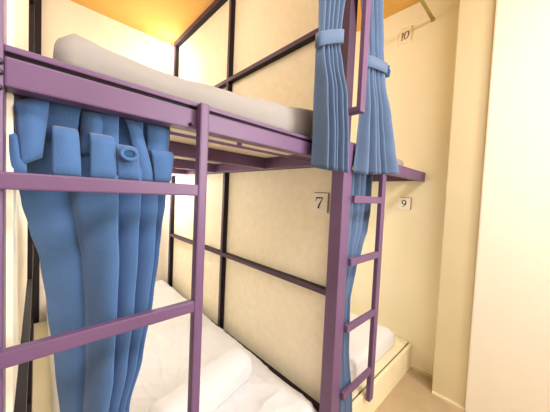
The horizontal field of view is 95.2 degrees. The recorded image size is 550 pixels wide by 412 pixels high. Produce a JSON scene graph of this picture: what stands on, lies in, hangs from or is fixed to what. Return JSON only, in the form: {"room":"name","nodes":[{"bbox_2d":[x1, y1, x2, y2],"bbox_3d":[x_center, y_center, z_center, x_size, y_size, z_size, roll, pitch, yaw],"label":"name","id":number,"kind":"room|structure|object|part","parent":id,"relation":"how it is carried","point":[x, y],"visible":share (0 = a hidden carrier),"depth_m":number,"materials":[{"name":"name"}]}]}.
{"room":"dormitory","nodes":[
{"label":"dormitory","id":0,"kind":"room"},
{"bbox_2d":[6,0,41,411],"bbox_3d":[-1.069,-0.207,1.113,0.058,2.574,1.908,0,3,-43],"label":"wall","id":1,"kind":"structure","parent":0,"point":[24,17],"depth_m":0.54,"materials":[{"name":"beige paint"}]},
{"bbox_3d":[-0.759,0.072,0.750,0.012,0.563,0.923,0,3,-43],"label":"panel","id":2,"kind":"part","parent":1,"relation":"part of","materials":[{"name":"beige paint"}]},
{"bbox_3d":[-0.731,-0.550,0.726,0.012,0.556,0.923,0,3,-43],"label":"panel","id":3,"kind":"part","parent":1,"relation":"part of","materials":[{"name":"beige paint"}]},
{"bbox_3d":[-1.094,0.328,1.118,0.021,0.024,1.863,0,3,-43],"label":"cross rail","id":4,"kind":"part","parent":1,"relation":"part of","materials":[{"name":"black metal"}]},
{"bbox_3d":[-1.119,0.886,1.140,0.021,0.030,1.863,0,3,-43],"label":"rail","id":5,"kind":"part","parent":1,"relation":"part of","materials":[{"name":"black metal"}]},
{"bbox_3d":[-1.041,-0.860,1.071,0.021,0.024,1.863,0,3,-43],"label":"cross rail","id":6,"kind":"part","parent":1,"relation":"part of","materials":[{"name":"black metal"}]},
{"bbox_2d":[7,0,173,321],"bbox_3d":[-1.689,-0.268,1.928,4.600,2.575,0.100,0,3,-43],"label":"wall","id":7,"kind":"structure","parent":0,"point":[60,18],"depth_m":2.05,"materials":[{"name":"paint"}]},
{"bbox_2d":[166,42,170,73],"bbox_3d":[-1.034,-0.958,2.405,0.030,1.175,0.028,0,3,-43],"label":"trim","id":8,"kind":"structure","parent":7,"relation":"attached to","point":[168,50],"depth_m":2.38,"materials":[{"name":"white paint"}]},
{"bbox_2d":[71,0,419,45],"bbox_3d":[-0.300,-1.488,0.473,4.600,0.100,3.973,0,3,-43],"label":"ceiling","id":9,"kind":"structure","parent":0,"point":[166,21],"depth_m":1.97,"materials":[{"name":"orange paint"}]},
{"bbox_2d":[31,364,464,411],"bbox_3d":[-0.419,1.183,0.578,4.600,0.100,3.973,0,3,-43],"label":"floor","id":10,"kind":"structure","parent":0,"point":[413,392],"depth_m":1.50,"materials":[{"name":"beige"}]},
{"bbox_2d":[32,321,52,411],"bbox_3d":[-0.774,0.995,1.476,0.940,0.172,1.853,0,3,-43],"label":"platform","id":11,"kind":"object","parent":10,"relation":"on","point":[41,390],"visible":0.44,"depth_m":1.29,"materials":[{"name":"beige wood"}]},
{"bbox_2d":[46,280,316,411],"bbox_3d":[-0.760,0.834,1.502,0.862,0.147,1.882,0,3,-43],"label":"mattress","id":12,"kind":"object","parent":11,"relation":"on","point":[165,361],"visible":0.37,"depth_m":1.28,"materials":[{"name":"white fabric"}]},
{"bbox_2d":[147,347,251,411],"bbox_3d":[-0.299,0.789,1.086,0.165,0.150,0.514,4,3,34],"label":"rolled blanket","id":13,"kind":"object","parent":12,"relation":"on","point":[221,377],"visible":0.91,"depth_m":1.06,"materials":[{"name":"white fabric"}]},
{"bbox_2d":[0,0,370,411],"bbox_3d":[-0.698,-0.201,1.364,1.063,2.575,2.022,0,3,-43],"label":"bunk bed","id":14,"kind":"object","parent":10,"relation":"on","point":[23,73],"visible":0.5,"depth_m":0.57,"materials":[{"name":"purple paint"}]},
{"bbox_3d":[-0.443,-0.150,0.369,0.064,2.575,0.060,0,3,-43],"label":"post","id":15,"kind":"part","parent":14,"relation":"part of","materials":[{"name":"purple metal"}]},
{"bbox_3d":[-1.057,-0.264,1.102,0.040,0.058,1.860,0,3,-43],"label":"rail","id":16,"kind":"part","parent":14,"relation":"part of","materials":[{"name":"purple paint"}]},
{"bbox_3d":[-0.073,-0.207,0.705,0.933,0.061,0.038,0,3,-43],"label":"rail","id":17,"kind":"part","parent":14,"relation":"part of","materials":[{"name":"purple metal"}]},
{"bbox_2d":[52,33,312,137],"bbox_3d":[-0.715,-0.370,1.418,0.871,0.130,1.892,0,3,-43],"label":"mattress","id":18,"kind":"object","parent":14,"relation":"on","point":[74,49],"visible":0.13,"depth_m":0.59,"materials":[{"name":"white fabric"}]},
{"bbox_2d":[170,131,310,161],"bbox_3d":[-0.105,-0.208,0.772,0.961,0.061,0.010,0,3,-43],"label":"rail","id":19,"kind":"object","parent":14,"relation":"attached to","point":[239,145],"visible":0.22,"depth_m":0.77,"materials":[{"name":"purple paint"}]},
{"bbox_2d":[9,97,173,411],"bbox_3d":[-0.395,0.314,0.558,0.269,1.038,0.178,0,3,-43],"label":"curtain","id":20,"kind":"object","parent":19,"relation":"hanging from","point":[98,253],"visible":0.94,"depth_m":0.52,"materials":[{"name":"blue fabric"}]},
{"bbox_3d":[-0.386,-0.259,1.738,0.039,0.058,1.862,0,3,-43],"label":"rail","id":21,"kind":"part","parent":14,"relation":"part of","materials":[{"name":"purple metal"}]},
{"bbox_2d":[184,151,424,401],"bbox_3d":[-0.003,0.318,2.108,0.975,1.233,1.959,0,3,-43],"label":"bunk bed","id":22,"kind":"object","parent":14,"relation":"attached to","point":[405,173],"visible":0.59,"depth_m":1.25,"materials":[{"name":"purple paint"}]},
{"bbox_3d":[-0.315,-0.262,1.807,0.032,0.052,1.858,0,3,-43],"label":"rail","id":23,"kind":"part","parent":22,"relation":"part of","materials":[{"name":"purple paint"}]},
{"bbox_2d":[339,170,372,411],"bbox_3d":[0.398,0.471,1.231,0.327,1.282,0.109,0,3,-43],"label":"curtain","id":24,"kind":"object","parent":22,"relation":"hanging from","point":[361,185],"visible":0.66,"depth_m":1.21,"materials":[{"name":"blue fabric"}]},
{"bbox_2d":[353,143,402,165],"bbox_3d":[-0.064,-0.340,2.065,0.757,0.077,1.852,0,3,-43],"label":"mattress","id":25,"kind":"object","parent":22,"relation":"on","point":[400,162],"visible":0.02,"depth_m":1.61,"materials":[{"name":"white fabric"}]},
{"bbox_3d":[0.667,-0.201,1.407,0.975,0.061,0.038,0,3,-43],"label":"rail","id":26,"kind":"part","parent":22,"relation":"part of","materials":[{"name":"purple metal"}]},
{"bbox_3d":[0.350,-0.256,2.427,0.030,0.052,1.875,0,3,-43],"label":"rail","id":27,"kind":"part","parent":22,"relation":"part of","materials":[{"name":"purple metal"}]},
{"bbox_3d":[0.256,0.437,1.078,0.066,1.410,0.058,0,3,-43],"label":"post","id":28,"kind":"part","parent":14,"relation":"part of","materials":[{"name":"purple metal"}]},
{"bbox_3d":[0.300,-0.849,1.016,0.055,1.165,0.052,0,3,-43],"label":"post","id":29,"kind":"part","parent":14,"relation":"part of","materials":[{"name":"purple metal"}]},
{"bbox_3d":[0.287,-0.360,0.962,0.031,0.022,0.074,0,3,-43],"label":"grab bar arm","id":30,"kind":"part","parent":14,"relation":"part of","materials":[{"name":"purple paint"}]},
{"bbox_2d":[352,335,411,411],"bbox_3d":[-0.046,0.998,2.153,0.967,0.178,1.936,0,3,-43],"label":"platform","id":31,"kind":"object","parent":10,"relation":"on","point":[392,366],"visible":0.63,"depth_m":1.52,"materials":[{"name":"beige wood"}]},
{"bbox_2d":[349,312,394,381],"bbox_3d":[-0.104,0.827,2.119,0.787,0.159,1.857,0,3,-43],"label":"mattress","id":32,"kind":"object","parent":31,"relation":"on","point":[359,336],"visible":0.06,"depth_m":1.57,"materials":[{"name":"white fabric"}]},
{"bbox_2d":[168,0,331,411],"bbox_3d":[-0.352,-0.201,1.762,0.051,2.574,1.863,0,3,-43],"label":"wall","id":33,"kind":"structure","parent":0,"point":[266,252],"depth_m":1.48,"materials":[{"name":"beige paint"}]},
{"bbox_3d":[-0.680,0.589,2.130,0.012,0.556,0.932,0,3,-43],"label":"panel","id":34,"kind":"part","parent":33,"relation":"part of","materials":[{"name":"beige paint"}]},
{"bbox_3d":[-0.654,0.023,2.108,0.012,0.563,0.932,0,3,-43],"label":"panel","id":35,"kind":"part","parent":33,"relation":"part of","materials":[{"name":"beige paint"}]},
{"bbox_3d":[-0.301,-1.465,1.713,0.043,0.041,1.850,0,3,-43],"label":"rail","id":36,"kind":"part","parent":33,"relation":"part of","materials":[{"name":"black metal"}]},
{"bbox_3d":[-0.600,-1.184,2.060,0.012,0.604,0.932,0,3,-43],"label":"panel","id":37,"kind":"part","parent":33,"relation":"part of","materials":[{"name":"beige paint"}]},
{"bbox_3d":[-0.370,0.334,1.774,0.040,0.024,1.818,0,3,-43],"label":"cross rail","id":38,"kind":"part","parent":33,"relation":"part of","materials":[{"name":"black metal"}]},
{"bbox_3d":[-0.395,0.892,1.796,0.040,0.030,1.818,0,3,-43],"label":"rail","id":39,"kind":"part","parent":33,"relation":"part of","materials":[{"name":"black metal"}]},
{"bbox_3d":[-0.317,-0.854,1.727,0.040,0.024,1.818,0,3,-43],"label":"cross rail","id":40,"kind":"part","parent":33,"relation":"part of","materials":[{"name":"black metal"}]},
{"bbox_3d":[0.007,-0.544,1.415,0.012,0.556,0.908,0,3,-43],"label":"panel","id":41,"kind":"part","parent":33,"relation":"part of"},
{"bbox_3d":[-0.047,0.643,1.462,0.012,0.556,0.908,0,3,-43],"label":"panel","id":42,"kind":"part","parent":33,"relation":"part of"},
{"bbox_3d":[0.033,-1.129,1.392,0.012,0.604,0.908,0,3,-43],"label":"panel","id":43,"kind":"part","parent":33,"relation":"part of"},
{"bbox_3d":[-0.021,0.078,1.440,0.012,0.563,0.908,0,3,-43],"label":"panel","id":44,"kind":"part","parent":33,"relation":"part of","materials":[{"name":"beige paint"}]},
{"bbox_2d":[312,192,328,212],"bbox_3d":[0.212,-0.016,1.181,0.008,0.094,0.094,0,3,-43],"label":"number card","id":45,"kind":"object","parent":33,"relation":"attached to","point":[320,200],"visible":1,"depth_m":1.18,"materials":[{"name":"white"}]},
{"bbox_2d":[350,0,459,375],"bbox_3d":[0.469,-0.190,2.413,0.120,2.575,2.173,0,3,-43],"label":"wall","id":46,"kind":"structure","parent":0,"point":[420,83],"depth_m":1.77,"materials":[{"name":"beige paint"}]},
{"bbox_2d":[398,197,411,209],"bbox_3d":[0.941,-0.018,1.822,0.008,0.090,0.087,0,3,-43],"label":"number card","id":47,"kind":"object","parent":46,"relation":"attached to","point":[404,203],"visible":1,"depth_m":1.82,"materials":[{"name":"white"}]},
{"bbox_2d":[398,25,412,45],"bbox_3d":[0.947,-1.238,1.824,0.008,0.108,0.091,0,3,-43],"label":"number card","id":48,"kind":"object","parent":46,"relation":"attached to","point":[405,35],"visible":1,"depth_m":1.82,"materials":[{"name":"beige paper"}]},
{"bbox_2d":[412,367,432,378],"bbox_3d":[1.027,1.146,1.720,0.020,0.012,0.155,0,3,-43],"label":"baseboard","id":49,"kind":"structure","parent":46,"relation":"attached to","point":[413,368],"depth_m":1.73,"materials":[{"name":"beige paint"}]},
{"bbox_2d":[419,0,434,21],"bbox_3d":[0.355,-1.265,1.022,1.969,0.026,0.026,0,3,-43],"label":"curtain rod","id":50,"kind":"object","parent":46,"relation":"attached to","point":[432,18],"visible":1,"depth_m":1.61,"materials":[{"name":"green paint"}]},
{"bbox_2d":[311,0,348,172],"bbox_3d":[0.184,-0.696,0.821,0.221,1.155,0.091,0,3,-43],"label":"curtain","id":51,"kind":"object","parent":50,"relation":"hanging from","point":[330,138],"visible":1,"depth_m":0.82,"materials":[{"name":"blue fabric"}]},
{"bbox_2d":[353,0,398,174],"bbox_3d":[0.474,-0.701,1.129,0.477,1.142,0.103,0,3,-43],"label":"curtain","id":52,"kind":"object","parent":50,"relation":"hanging from","point":[375,153],"visible":0.87,"depth_m":1.06,"materials":[{"name":"blue fabric"}]},
{"bbox_2d":[432,0,495,406],"bbox_3d":[1.189,-0.123,1.541,0.275,2.575,0.175,0,3,-43],"label":"column","id":53,"kind":"structure","parent":0,"point":[476,18],"depth_m":1.45,"materials":[{"name":"beige paint"}]},
{"bbox_2d":[432,391,464,410],"bbox_3d":[1.036,1.156,1.487,0.018,0.012,0.185,0,3,-43],"label":"baseboard","id":54,"kind":"structure","parent":53,"relation":"attached to","point":[433,392],"depth_m":1.49,"materials":[{"name":"beige wood"}]},
{"bbox_2d":[465,0,549,411],"bbox_3d":[1.779,-0.072,0.904,0.295,2.575,1.575,0,3,-43],"label":"wall","id":55,"kind":"structure","parent":0,"point":[509,362],"depth_m":1.28,"materials":[{"name":"white paint"}]}
]}

